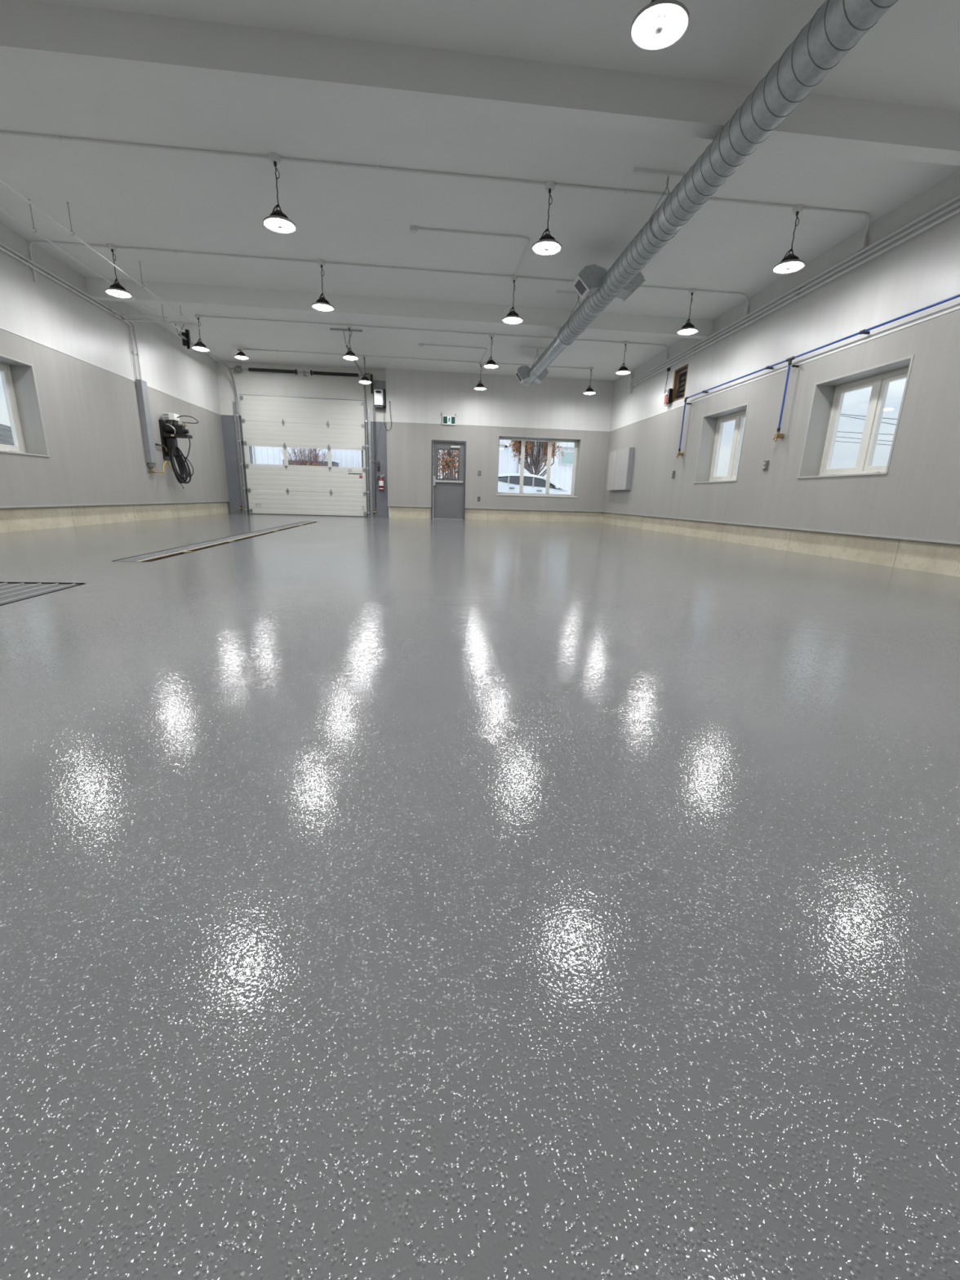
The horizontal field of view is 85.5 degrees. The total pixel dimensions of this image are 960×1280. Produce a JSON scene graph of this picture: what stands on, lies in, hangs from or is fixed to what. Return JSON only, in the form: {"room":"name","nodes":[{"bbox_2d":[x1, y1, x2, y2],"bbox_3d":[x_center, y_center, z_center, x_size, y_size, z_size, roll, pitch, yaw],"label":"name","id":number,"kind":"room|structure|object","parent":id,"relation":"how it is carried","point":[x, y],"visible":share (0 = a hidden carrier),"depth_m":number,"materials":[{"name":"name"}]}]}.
{"room":"empty garage workshop","nodes":[
{"label":"empty garage workshop","id":0,"kind":"room"},
{"bbox_2d":[0,222,228,506],"bbox_3d":[-6.342,-3.144,5.092,0.420,3.613,19.900,0,15,-6],"label":"wall","id":1,"kind":"structure","parent":0,"point":[91,413],"depth_m":8.62,"materials":[{"name":"grey paint"}]},
{"bbox_2d":[0,353,50,457],"bbox_3d":[-6.489,-3.117,6.820,0.386,1.260,1.508,0,15,-6],"label":"window","id":2,"kind":"structure","parent":1,"relation":"in","point":[19,447],"depth_m":7.41,"materials":[{"name":"white plastic"}]},
{"bbox_2d":[0,246,138,379],"bbox_3d":[-5.852,-3.477,2.673,0.052,1.022,15.140,0,15,-6],"label":"conduit","id":3,"kind":"object","parent":1,"relation":"attached to","point":[27,264],"visible":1,"depth_m":8.34,"materials":[{"name":"grey metal"}]},
{"bbox_2d":[0,241,142,379],"bbox_3d":[-5.859,-3.526,2.737,0.052,1.082,15.290,0,15,-6],"label":"conduit","id":4,"kind":"object","parent":1,"relation":"attached to","point":[26,259],"visible":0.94,"depth_m":8.34,"materials":[{"name":"grey metal"}]},
{"bbox_2d":[0,326,221,415],"bbox_3d":[-6.102,-3.552,4.811,0.018,0.022,19.530,0,15,-6],"label":"trim","id":5,"kind":"structure","parent":1,"relation":"attached to","point":[1,327],"depth_m":8.55,"materials":[{"name":"white plastic"}]},
{"bbox_2d":[0,500,229,507],"bbox_3d":[-6.174,-1.355,5.412,0.026,0.026,19.530,0,15,-6],"label":"trim","id":6,"kind":"structure","parent":1,"relation":"attached to","point":[85,504],"depth_m":8.81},
{"bbox_2d":[0,502,230,533],"bbox_3d":[-6.426,-1.243,5.610,0.365,0.330,19.900,0,15,-6],"label":"baseboard","id":7,"kind":"structure","parent":1,"relation":"attached to","point":[11,519],"depth_m":8.88,"materials":[{"name":"concrete"}]},
{"bbox_2d":[110,313,168,318],"bbox_3d":[-6.072,-5.778,9.261,0.972,0.028,0.028,0,15,-6],"label":"pipe","id":8,"kind":"object","parent":1,"relation":"attached to","point":[117,314],"visible":1,"depth_m":9.25,"materials":[{"name":"grey metal"}]},
{"bbox_2d":[135,378,163,472],"bbox_3d":[-6.574,-4.230,10.345,0.205,1.710,0.227,0,15,-6],"label":"pipe cover","id":9,"kind":"object","parent":1,"relation":"attached to","point":[141,385],"visible":1,"depth_m":10.27,"materials":[{"name":"metal"}]},
{"bbox_2d":[149,466,163,472],"bbox_3d":[-6.585,-3.458,10.565,0.180,0.105,0.212,0,15,-6],"label":"tap","id":10,"kind":"object","parent":9,"relation":"on","point":[152,469],"depth_m":10.56,"materials":[{"name":"gold metal"}]},
{"bbox_2d":[119,318,198,324],"bbox_3d":[-5.901,-5.852,9.550,1.372,0.028,0.028,0,15,-6],"label":"pipe","id":11,"kind":"object","parent":1,"relation":"attached to","point":[123,319],"visible":1,"depth_m":9.54,"materials":[{"name":"grey metal"}]},
{"bbox_2d":[155,413,198,488],"bbox_3d":[-6.390,-3.992,10.988,0.715,1.523,0.853,0,15,-6],"label":"washer","id":12,"kind":"object","parent":1,"relation":"attached to","point":[170,432],"visible":1,"depth_m":11.10,"materials":[{"name":"black paint"}]},
{"bbox_2d":[162,433,192,438],"bbox_3d":[-6.483,-4.375,11.140,0.490,0.065,0.260,0,15,-6],"label":"shelf","id":13,"kind":"object","parent":12,"relation":"attached to","point":[164,435],"depth_m":11.03,"materials":[{"name":"black paint"}]},
{"bbox_2d":[215,362,389,517],"bbox_3d":[-4.880,-5.560,14.696,4.474,3.943,0.250,0,15,-6],"label":"wall","id":14,"kind":"structure","parent":0,"point":[246,382],"depth_m":14.27,"materials":[{"name":"paint"}]},
{"bbox_2d":[177,328,248,513],"bbox_3d":[-6.476,-5.068,12.810,0.150,3.900,3.310,0,15,-6],"label":"door track","id":15,"kind":"object","parent":14,"relation":"attached to","point":[185,336],"visible":0.97,"depth_m":14.21,"materials":[{"name":"metal"}]},
{"bbox_2d":[215,360,385,371],"bbox_3d":[-4.810,-7.409,14.045,4.474,0.030,0.030,0,15,-6],"label":"trim","id":16,"kind":"structure","parent":14,"relation":"attached to","point":[215,361],"depth_m":14.03,"materials":[{"name":"grey metal"}]},
{"bbox_2d":[230,364,370,380],"bbox_3d":[-4.824,-7.187,13.966,3.682,0.167,0.294,0,15,-6],"label":"shaft","id":17,"kind":"object","parent":14,"relation":"attached to","point":[237,369],"visible":0.96,"depth_m":13.88,"materials":[{"name":"metal"}]},
{"bbox_2d":[239,394,367,516],"bbox_3d":[-4.907,-5.127,14.627,3.300,3.143,0.106,0,15,-6],"label":"garage door","id":18,"kind":"structure","parent":14,"relation":"in","point":[334,420],"depth_m":14.59,"materials":[{"name":"white metal"}]},
{"bbox_2d":[345,344,373,516],"bbox_3d":[-2.988,-4.918,13.099,0.150,3.657,3.530,0,15,-6],"label":"door track","id":19,"kind":"object","parent":14,"relation":"attached to","point":[367,412],"visible":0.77,"depth_m":14.71,"materials":[{"name":"metal"}]},
{"bbox_2d":[367,404,371,421],"bbox_3d":[-3.090,-6.352,14.528,0.090,0.438,0.008,0,15,-6],"label":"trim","id":20,"kind":"structure","parent":14,"relation":"attached to","point":[368,405],"depth_m":14.49,"materials":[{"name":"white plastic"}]},
{"bbox_2d":[372,459,379,471],"bbox_3d":[-3.010,-5.016,14.874,0.266,0.308,0.067,0,15,-6],"label":"station","id":21,"kind":"object","parent":14,"relation":"attached to","point":[378,462],"visible":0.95,"depth_m":14.86,"materials":[{"name":"black paint"}]},
{"bbox_2d":[377,474,384,490],"bbox_3d":[-2.833,-4.545,14.957,0.181,0.447,0.178,10,17,28],"label":"fire extinguisher","id":22,"kind":"object","parent":14,"relation":"attached to","point":[380,482],"visible":1,"depth_m":14.90,"materials":[{"name":"red metal"}]},
{"bbox_2d":[0,512,959,1279],"bbox_3d":[-0.760,-1.017,6.027,11.784,0.001,20.250,0,15,-6],"label":"floor","id":23,"kind":"structure","parent":0,"point":[381,898],"depth_m":0.83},
{"bbox_2d":[0,582,84,605],"bbox_3d":[-3.121,-0.074,2.742,1.100,0.220,1.560,0,15,-6],"label":"floor grate","id":24,"kind":"object","parent":23,"relation":"in","point":[12,592],"visible":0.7,"depth_m":3.26,"materials":[{"name":"grey metal"}]},
{"bbox_2d":[112,521,315,562],"bbox_3d":[-3.470,-1.631,8.235,0.330,0.141,7.590,0,15,-6],"label":"drain","id":25,"kind":"object","parent":23,"relation":"in","point":[151,557],"visible":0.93,"depth_m":6.08,"materials":[{"name":"metal"}]},
{"bbox_2d":[0,0,959,381],"bbox_3d":[-0.647,-4.897,4.990,11.724,0.150,20.300,0,15,-6],"label":"ceiling","id":26,"kind":"structure","parent":0,"point":[117,195],"depth_m":5.64,"materials":[{"name":"white paint"}]},
{"bbox_2d":[0,198,181,330],"bbox_3d":[-5.068,-4.160,2.753,0.048,0.343,15.300,0,15,-6],"label":"pipe","id":27,"kind":"object","parent":26,"relation":"hanging from","point":[1,208],"visible":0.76,"depth_m":6.81,"materials":[{"name":"grey metal"}]},
{"bbox_2d":[0,179,199,328],"bbox_3d":[-4.630,-4.133,2.702,0.048,0.343,15.100,0,15,-6],"label":"pipe","id":28,"kind":"object","parent":26,"relation":"hanging from","point":[1,180],"visible":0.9,"depth_m":6.57,"materials":[{"name":"grey metal"}]},
{"bbox_2d":[104,243,132,297],"bbox_3d":[-5.241,-5.310,7.461,0.330,0.622,0.330,5,16,17],"label":"lamp","id":29,"kind":"object","parent":26,"relation":"hanging from","point":[116,290],"visible":0.98,"depth_m":7.46,"materials":[{"name":"white plastic"}]},
{"bbox_2d":[161,320,194,333],"bbox_3d":[-6.228,-6.452,10.726,0.660,0.201,0.040,0,15,-6],"label":"hanger","id":30,"kind":"object","parent":26,"relation":"attached to","point":[164,321],"visible":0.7,"depth_m":10.72,"materials":[{"name":"grey metal"}]},
{"bbox_2d":[191,314,209,351],"bbox_3d":[-5.566,-6.099,10.304,0.330,0.622,0.330,4,14,5],"label":"lamp","id":31,"kind":"object","parent":26,"relation":"hanging from","point":[200,346],"visible":0.99,"depth_m":10.29,"materials":[{"name":"white plastic"}]},
{"bbox_2d":[234,346,248,359],"bbox_3d":[-5.749,-6.910,12.505,0.330,0.232,0.330,0,15,-6],"label":"lamp","id":32,"kind":"object","parent":26,"relation":"hanging from","point":[241,355],"visible":1,"depth_m":12.46,"materials":[{"name":"white plastic"}]},
{"bbox_2d":[262,152,296,233],"bbox_3d":[-2.105,-4.651,5.395,0.330,0.622,0.330,-3,16,-14],"label":"lamp","id":33,"kind":"object","parent":26,"relation":"hanging from","point":[277,221],"visible":1,"depth_m":5.39,"materials":[{"name":"white plastic"}]},
{"bbox_2d":[311,259,334,311],"bbox_3d":[-2.361,-5.310,7.774,0.330,0.622,0.330,7,16,15],"label":"lamp","id":34,"kind":"object","parent":26,"relation":"hanging from","point":[322,304],"visible":1,"depth_m":7.77,"materials":[{"name":"white plastic"}]},
{"bbox_2d":[329,328,362,344],"bbox_3d":[-2.795,-6.351,10.882,0.660,0.280,0.040,0,15,-6],"label":"hanger","id":35,"kind":"object","parent":26,"relation":"attached to","point":[331,329],"visible":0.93,"depth_m":10.85,"materials":[{"name":"grey metal"}]},
{"bbox_2d":[342,324,358,359],"bbox_3d":[-2.667,-6.106,10.645,0.330,0.622,0.330,2,14,5],"label":"lamp","id":36,"kind":"object","parent":26,"relation":"hanging from","point":[349,355],"visible":1,"depth_m":10.63,"materials":[{"name":"white plastic"}]},
{"bbox_2d":[358,355,372,383],"bbox_3d":[-2.869,-6.737,12.929,0.330,0.622,0.330,4,14,11],"label":"lamp","id":37,"kind":"object","parent":26,"relation":"hanging from","point":[364,380],"visible":1,"depth_m":12.92,"materials":[{"name":"white plastic"}]},
{"bbox_2d":[28,240,750,316],"bbox_3d":[-0.957,-5.384,8.008,10.875,0.522,0.232,0,15,-6],"label":"conduit","id":38,"kind":"object","parent":26,"relation":"attached to","point":[746,310],"visible":0.95,"depth_m":7.75,"materials":[{"name":"white plastic"}]},
{"bbox_2d":[84,276,713,338],"bbox_3d":[-1.085,-5.849,9.207,10.884,0.288,0.160,0,15,-6],"label":"ceiling beam","id":39,"kind":"structure","parent":26,"relation":"attached to","point":[176,294],"depth_m":9.08,"materials":[{"name":"white paint"}]},
{"bbox_2d":[243,348,589,368],"bbox_3d":[-1.409,-7.014,12.980,8.730,0.032,0.044,0,15,-6],"label":"conduit","id":40,"kind":"object","parent":26,"relation":"attached to","point":[513,364],"visible":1,"depth_m":12.94,"materials":[{"name":"grey metal"}]},
{"bbox_2d":[200,315,668,360],"bbox_3d":[-0.694,-6.298,10.879,9.760,0.262,0.252,0,15,-6],"label":"conduit","id":41,"kind":"object","parent":26,"relation":"attached to","point":[666,357],"visible":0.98,"depth_m":10.69,"materials":[{"name":"white plastic"}]},
{"bbox_2d":[0,131,870,251],"bbox_3d":[-0.690,-4.862,5.640,10.834,0.262,0.322,0,15,-6],"label":"conduit","id":42,"kind":"object","parent":26,"relation":"attached to","point":[863,242],"visible":0.95,"depth_m":5.47,"materials":[{"name":"white plastic"}]},
{"bbox_2d":[418,342,487,362],"bbox_3d":[-0.663,-6.825,12.405,1.580,0.050,1.352,0,15,-6],"label":"conduit","id":43,"kind":"object","parent":26,"relation":"attached to","point":[420,344],"visible":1,"depth_m":11.80,"materials":[{"name":"white plastic"}]},
{"bbox_2d":[409,225,529,276],"bbox_3d":[-0.171,-5.412,7.299,1.583,0.050,1.312,0,15,-6],"label":"conduit","id":44,"kind":"object","parent":26,"relation":"attached to","point":[413,228],"visible":1,"depth_m":6.71,"materials":[{"name":"white plastic"}]},
{"bbox_2d":[0,0,959,165],"bbox_3d":[-0.553,-4.429,4.082,10.884,0.288,0.179,0,15,-6],"label":"ceiling beam","id":45,"kind":"structure","parent":26,"relation":"attached to","point":[33,33],"depth_m":4.05,"materials":[{"name":"white paint"}]},
{"bbox_2d":[474,363,486,390],"bbox_3d":[0.014,-6.749,13.287,0.330,0.622,0.330,3,16,4],"label":"lamp","id":46,"kind":"object","parent":26,"relation":"hanging from","point":[480,386],"visible":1,"depth_m":13.28,"materials":[{"name":"white plastic"}]},
{"bbox_2d":[483,334,498,368],"bbox_3d":[0.241,-6.112,10.986,0.330,0.622,0.330,-2,16,-10],"label":"lamp","id":47,"kind":"object","parent":26,"relation":"hanging from","point":[491,363],"visible":1,"depth_m":10.98,"materials":[{"name":"white plastic"}]},
{"bbox_2d":[502,275,523,324],"bbox_3d":[0.522,-5.313,8.100,0.330,0.622,0.330,-7,17,-31],"label":"lamp","id":48,"kind":"object","parent":26,"relation":"hanging from","point":[513,317],"visible":1,"depth_m":8.09,"materials":[{"name":"white plastic"}]},
{"bbox_2d":[520,346,546,349],"bbox_3d":[1.220,-6.590,11.712,0.600,0.030,0.040,0,15,-6],"label":"strut","id":49,"kind":"object","parent":26,"relation":"attached to","point":[524,347],"visible":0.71,"depth_m":11.70,"materials":[{"name":"grey metal"}]},
{"bbox_2d":[532,180,561,255],"bbox_3d":[0.753,-4.654,5.718,0.330,0.622,0.330,2,14,1],"label":"lamp","id":50,"kind":"object","parent":26,"relation":"hanging from","point":[547,245],"visible":1,"depth_m":5.71,"materials":[{"name":"white plastic"}]},
{"bbox_2d":[555,289,578,294],"bbox_3d":[1.549,-5.713,8.548,0.600,0.030,0.040,0,15,-6],"label":"strut","id":51,"kind":"object","parent":26,"relation":"attached to","point":[557,291],"visible":0.64,"depth_m":8.52,"materials":[{"name":"grey metal"}]},
{"bbox_2d":[582,367,595,394],"bbox_3d":[2.857,-6.705,13.436,0.330,0.622,0.330,3,16,5],"label":"lamp","id":52,"kind":"object","parent":26,"relation":"hanging from","point":[588,391],"visible":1,"depth_m":13.43,"materials":[{"name":"white plastic"}]},
{"bbox_2d":[615,340,631,374],"bbox_3d":[3.111,-6.081,11.186,0.330,0.622,0.330,-1,16,-9],"label":"lamp","id":53,"kind":"object","parent":26,"relation":"hanging from","point":[623,370],"visible":1,"depth_m":11.18,"materials":[{"name":"white plastic"}]},
{"bbox_2d":[632,168,686,178],"bbox_3d":[1.878,-4.836,5.384,0.600,0.030,0.040,0,15,-6],"label":"strut","id":54,"kind":"object","parent":26,"relation":"attached to","point":[636,171],"visible":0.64,"depth_m":5.37,"materials":[{"name":"grey metal"}]},
{"bbox_2d":[630,0,689,49],"bbox_3d":[1.067,-3.894,2.978,0.330,0.622,0.330,4,16,8],"label":"lamp","id":55,"kind":"object","parent":26,"relation":"hanging from","point":[660,24],"visible":1,"depth_m":3.03,"materials":[{"name":"white plastic"}]},
{"bbox_2d":[676,288,698,334],"bbox_3d":[3.391,-5.306,8.384,0.330,0.622,0.330,-8,18,-32],"label":"lamp","id":56,"kind":"object","parent":26,"relation":"hanging from","point":[688,328],"visible":1,"depth_m":8.38,"materials":[{"name":"white plastic"}]},
{"bbox_2d":[514,0,897,386],"bbox_3d":[2.042,-4.285,4.574,0.944,0.598,17.249,0,15,-6],"label":"spiral duct","id":57,"kind":"object","parent":26,"relation":"hanging from","point":[837,26],"visible":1,"depth_m":4.14,"materials":[{"name":"metal"}]},
{"bbox_2d":[514,364,529,383],"bbox_3d":[1.002,-6.326,12.378,0.319,0.347,0.324,0,15,-6],"label":"diffuser","id":58,"kind":"object","parent":57,"relation":"attached to","point":[522,373],"depth_m":12.24,"materials":[{"name":"metal"}]},
{"bbox_2d":[533,368,548,384],"bbox_3d":[1.455,-6.325,12.425,0.319,0.347,0.324,0,15,-6],"label":"diffuser","id":59,"kind":"object","parent":57,"relation":"attached to","point":[539,380],"depth_m":12.30,"materials":[{"name":"metal"}]},
{"bbox_2d":[571,264,606,298],"bbox_3d":[1.495,-4.932,7.153,0.390,0.317,0.324,0,15,-6],"label":"diffuser","id":60,"kind":"object","parent":57,"relation":"attached to","point":[588,282],"depth_m":7.03,"materials":[{"name":"metal"}]},
{"bbox_2d":[616,271,645,301],"bbox_3d":[2.047,-4.931,7.210,0.390,0.317,0.324,0,15,-6],"label":"diffuser","id":61,"kind":"object","parent":57,"relation":"attached to","point":[638,279],"depth_m":7.09,"materials":[{"name":"metal"}]},
{"bbox_2d":[773,204,804,273],"bbox_3d":[3.625,-4.648,6.008,0.330,0.622,0.330,7,15,20],"label":"lamp","id":62,"kind":"object","parent":26,"relation":"hanging from","point":[791,263],"visible":1,"depth_m":6.01,"materials":[{"name":"white plastic"}]},
{"bbox_2d":[385,368,613,511],"bbox_3d":[0.545,-5.691,15.141,6.410,3.613,0.460,0,15,-6],"label":"wall","id":63,"kind":"structure","parent":0,"point":[413,396],"depth_m":14.79,"materials":[{"name":"grey paint"}]},
{"bbox_2d":[370,373,391,508],"bbox_3d":[-2.754,-5.513,14.637,0.543,3.554,0.310,0,15,-6],"label":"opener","id":64,"kind":"object","parent":63,"relation":"attached to","point":[378,388],"visible":1,"depth_m":14.32,"materials":[{"name":"black paint"}]},
{"bbox_2d":[374,405,383,408],"bbox_3d":[-2.782,-6.426,14.324,0.220,0.040,0.160,0,15,-6],"label":"tray","id":65,"kind":"object","parent":64,"relation":"on","point":[376,406],"depth_m":14.25,"materials":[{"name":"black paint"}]},
{"bbox_2d":[430,439,466,519],"bbox_3d":[-0.918,-4.650,15.106,1.032,2.200,0.268,0,15,-6],"label":"door","id":66,"kind":"structure","parent":63,"relation":"in","point":[449,494],"depth_m":15.14,"materials":[{"name":"grey paint"}]},
{"bbox_2d":[440,412,457,425],"bbox_3d":[-0.862,-6.204,14.569,0.458,0.313,0.080,0,15,-6],"label":"exit sign","id":67,"kind":"object","parent":63,"relation":"attached to","point":[446,420],"visible":1,"depth_m":14.56,"materials":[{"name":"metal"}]},
{"bbox_2d":[387,505,602,511],"bbox_3d":[0.513,-3.892,15.403,6.404,0.024,0.026,0,15,-6],"label":"trim","id":68,"kind":"structure","parent":63,"relation":"attached to","point":[388,505],"depth_m":15.43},
{"bbox_2d":[389,506,603,522],"bbox_3d":[0.553,-3.789,15.666,6.480,0.330,0.345,0,15,-6],"label":"baseboard","id":69,"kind":"structure","parent":63,"relation":"attached to","point":[394,511],"depth_m":15.54,"materials":[{"name":"concrete"}]},
{"bbox_2d":[386,421,608,431],"bbox_3d":[0.578,-6.088,14.795,6.402,0.018,0.018,0,15,-6],"label":"trim","id":70,"kind":"structure","parent":63,"relation":"attached to","point":[387,421],"depth_m":14.79,"materials":[{"name":"white plastic"}]},
{"bbox_2d":[385,368,613,382],"bbox_3d":[0.621,-7.359,14.436,6.410,0.020,0.020,0,15,-6],"label":"trim","id":71,"kind":"structure","parent":63,"relation":"attached to","point":[385,368],"depth_m":14.38,"materials":[{"name":"white plastic"}]},
{"bbox_2d":[496,435,582,497],"bbox_3d":[1.701,-5.109,15.372,2.450,1.656,0.404,0,15,-6],"label":"window","id":72,"kind":"structure","parent":63,"relation":"in","point":[523,440],"depth_m":15.45,"materials":[{"name":"white plastic"}]},
{"bbox_2d":[602,168,959,542],"bbox_3d":[4.901,-3.129,6.264,0.420,3.613,19.900,0,15,-6],"label":"wall","id":73,"kind":"structure","parent":0,"point":[918,496],"depth_m":7.16,"materials":[{"name":"grey paint"}]},
{"bbox_2d":[606,447,635,490],"bbox_3d":[3.798,-4.617,14.127,0.148,1.045,1.490,0,15,-6],"label":"upper cabinet","id":74,"kind":"object","parent":73,"relation":"attached to","point":[620,464],"visible":1,"depth_m":13.84,"materials":[{"name":"grey metal"}]},
{"bbox_2d":[627,372,634,394],"bbox_3d":[3.908,-6.660,13.463,0.069,0.500,0.140,0,15,-6],"label":"box","id":75,"kind":"object","parent":73,"relation":"attached to","point":[631,375],"visible":0.94,"depth_m":13.44,"materials":[{"name":"white plastic"}]},
{"bbox_2d":[662,367,672,406],"bbox_3d":[4.104,-5.534,11.336,0.120,0.795,0.362,0,15,-6],"label":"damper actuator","id":76,"kind":"object","parent":73,"relation":"attached to","point":[668,397],"visible":1,"depth_m":11.30,"materials":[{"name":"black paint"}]},
{"bbox_2d":[671,471,675,477],"bbox_3d":[4.155,-3.570,11.185,0.045,0.143,0.092,0,15,-6],"label":"wall outlet","id":77,"kind":"object","parent":73,"relation":"attached to","point":[673,472],"visible":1,"depth_m":11.16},
{"bbox_2d":[671,363,688,402],"bbox_3d":[4.386,-5.399,10.969,0.355,0.644,0.630,0,15,-6],"label":"vent","id":78,"kind":"object","parent":73,"relation":"attached to","point":[680,374],"visible":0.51,"depth_m":11.12,"materials":[{"name":"brown wood"}]},
{"bbox_2d":[693,402,748,484],"bbox_3d":[4.532,-3.520,9.488,0.386,1.262,1.479,0,15,-6],"label":"window","id":79,"kind":"structure","parent":73,"relation":"in","point":[739,417],"depth_m":9.55,"materials":[{"name":"white plastic"}]},
{"bbox_2d":[762,460,768,470],"bbox_3d":[4.471,-2.736,8.138,0.045,0.143,0.092,0,15,-6],"label":"wall outlet","id":80,"kind":"object","parent":73,"relation":"attached to","point":[766,463],"visible":1,"depth_m":8.11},
{"bbox_2d":[602,511,959,577],"bbox_3d":[4.872,-1.229,6.788,0.365,0.330,19.900,0,15,-6],"label":"baseboard","id":81,"kind":"structure","parent":73,"relation":"attached to","point":[944,558],"depth_m":7.05,"materials":[{"name":"concrete"}]},
{"bbox_2d":[602,511,959,544],"bbox_3d":[4.675,-1.317,6.454,0.026,0.026,19.346,0,15,-6],"label":"trim","id":82,"kind":"structure","parent":73,"relation":"attached to","point":[757,525],"depth_m":6.96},
{"bbox_2d":[608,305,959,431],"bbox_3d":[4.734,-3.511,5.853,0.018,0.028,19.346,0,15,-6],"label":"trim","id":83,"kind":"structure","parent":73,"relation":"attached to","point":[957,307],"depth_m":6.85,"materials":[{"name":"white plastic"}]},
{"bbox_2d":[630,208,959,386],"bbox_3d":[4.797,-4.200,4.924,0.066,0.034,17.720,0,15,-6],"label":"conduit","id":84,"kind":"object","parent":73,"relation":"attached to","point":[957,211],"visible":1,"depth_m":6.81,"materials":[{"name":"grey metal"}]},
{"bbox_2d":[631,201,959,384],"bbox_3d":[4.799,-4.263,4.907,0.066,0.034,17.720,0,15,-6],"label":"conduit","id":85,"kind":"object","parent":73,"relation":"attached to","point":[957,204],"visible":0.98,"depth_m":6.83,"materials":[{"name":"grey metal"}]},
{"bbox_2d":[631,194,959,381],"bbox_3d":[4.801,-4.326,4.890,0.066,0.034,17.720,0,15,-6],"label":"conduit","id":86,"kind":"object","parent":73,"relation":"attached to","point":[957,197],"visible":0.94,"depth_m":6.82,"materials":[{"name":"grey metal"}]},
{"bbox_2d":[675,293,959,458],"bbox_3d":[4.865,-2.486,3.960,0.126,1.176,14.146,0,15,-6],"label":"pipe","id":87,"kind":"object","parent":73,"relation":"attached to","point":[778,435],"visible":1,"depth_m":7.51,"materials":[{"name":"blue"}]},
{"bbox_2d":[796,354,914,479],"bbox_3d":[4.833,-2.716,6.587,0.386,1.262,1.509,0,15,-6],"label":"window","id":88,"kind":"structure","parent":73,"relation":"in","point":[879,384],"depth_m":6.62,"materials":[{"name":"white plastic"}]},
{"label":"outside","id":89,"kind":"structure","parent":0,"visible":0},
{"bbox_2d":[840,413,897,419],"bbox_3d":[26.371,-16.220,36.572,0.043,5.582,28.508,0,15,-6],"label":"power line","id":90,"kind":"object","parent":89,"point":[841,414],"visible":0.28,"depth_m":36.02,"materials":[{"name":"metal"}]},
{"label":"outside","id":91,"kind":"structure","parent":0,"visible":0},
{"bbox_2d":[841,415,896,425],"bbox_3d":[27.948,-17.022,38.813,0.043,7.344,30.220,0,15,-6],"label":"power line","id":92,"kind":"object","parent":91,"point":[842,415],"visible":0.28,"depth_m":38.16,"materials":[{"name":"metal"}]},
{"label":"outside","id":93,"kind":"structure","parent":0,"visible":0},
{"bbox_2d":[743,423,893,435],"bbox_3d":[29.498,-16.907,41.305,0.043,4.544,31.926,0,15,-6],"label":"power line","id":94,"kind":"object","parent":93,"point":[744,424],"visible":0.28,"depth_m":40.45,"materials":[{"name":"metal"}]},
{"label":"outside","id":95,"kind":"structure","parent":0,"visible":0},
{"bbox_2d":[837,436,892,441],"bbox_3d":[31.065,-17.381,43.636,0.043,5.185,33.636,0,15,-6],"label":"power line","id":96,"kind":"object","parent":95,"point":[837,437],"visible":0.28,"depth_m":42.62,"materials":[{"name":"metal"}]},
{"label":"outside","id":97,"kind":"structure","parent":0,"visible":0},
{"bbox_2d":[835,440,888,444],"bbox_3d":[32.634,-17.907,45.953,0.043,4.875,35.345,0,15,-6],"label":"power line","id":98,"kind":"object","parent":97,"point":[835,441],"visible":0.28,"depth_m":45.14,"materials":[{"name":"metal"}]},
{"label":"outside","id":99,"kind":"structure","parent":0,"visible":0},
{"bbox_2d":[0,423,14,445],"bbox_3d":[-105.222,-44.916,122.625,61.986,17.452,400.000,0,15,-6],"label":"hill","id":100,"kind":"structure","parent":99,"point":[6,434],"depth_m":99.39,"materials":[{"name":"white snow"}]},
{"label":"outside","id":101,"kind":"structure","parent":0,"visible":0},
{"bbox_3d":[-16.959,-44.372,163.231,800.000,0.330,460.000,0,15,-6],"label":"snow ground","id":102,"kind":"structure","parent":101,"visible":0},
{"bbox_2d":[280,446,337,493],"bbox_3d":[-7.907,-7.545,23.607,2.220,3.213,1.813,9,17,23],"label":"bush","id":103,"kind":"object","parent":102,"relation":"on","point":[315,461],"visible":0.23,"depth_m":23.33,"materials":[{"name":"brown plant"}]},
{"bbox_2d":[280,457,341,493],"bbox_3d":[-8.570,-8.004,26.613,2.650,2.450,1.800,0,15,-6],"label":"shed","id":104,"kind":"object","parent":102,"relation":"on","point":[334,462],"visible":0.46,"depth_m":25.75,"materials":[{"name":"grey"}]},
{"bbox_2d":[252,421,573,508],"bbox_3d":[-4.109,-11.562,32.322,26.900,6.550,9.450,0,15,-6],"label":"outdoor view","id":105,"kind":"object","parent":102,"relation":"on","point":[561,472],"visible":0.09,"depth_m":28.56,"materials":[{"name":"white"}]},
{"bbox_2d":[438,449,458,479],"bbox_3d":[-1.248,-7.535,22.203,2.041,4.304,1.533,0,15,-6],"label":"tree","id":106,"kind":"object","parent":102,"relation":"on","point":[451,462],"visible":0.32,"depth_m":22.13,"materials":[{"name":"brown plant"}]},
{"bbox_2d":[497,473,570,494],"bbox_3d":[1.918,-5.861,20.971,4.450,1.640,2.092,0,15,-6],"label":"car","id":107,"kind":"object","parent":102,"relation":"on","point":[507,482],"visible":0.23,"depth_m":20.12,"materials":[{"name":"white paint"}]},
{"bbox_2d":[507,440,564,476],"bbox_3d":[2.738,-8.506,24.041,3.183,5.431,2.174,4,15,8],"label":"tree","id":108,"kind":"object","parent":102,"relation":"on","point":[536,462],"visible":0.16,"depth_m":23.89,"materials":[{"name":"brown plant"}]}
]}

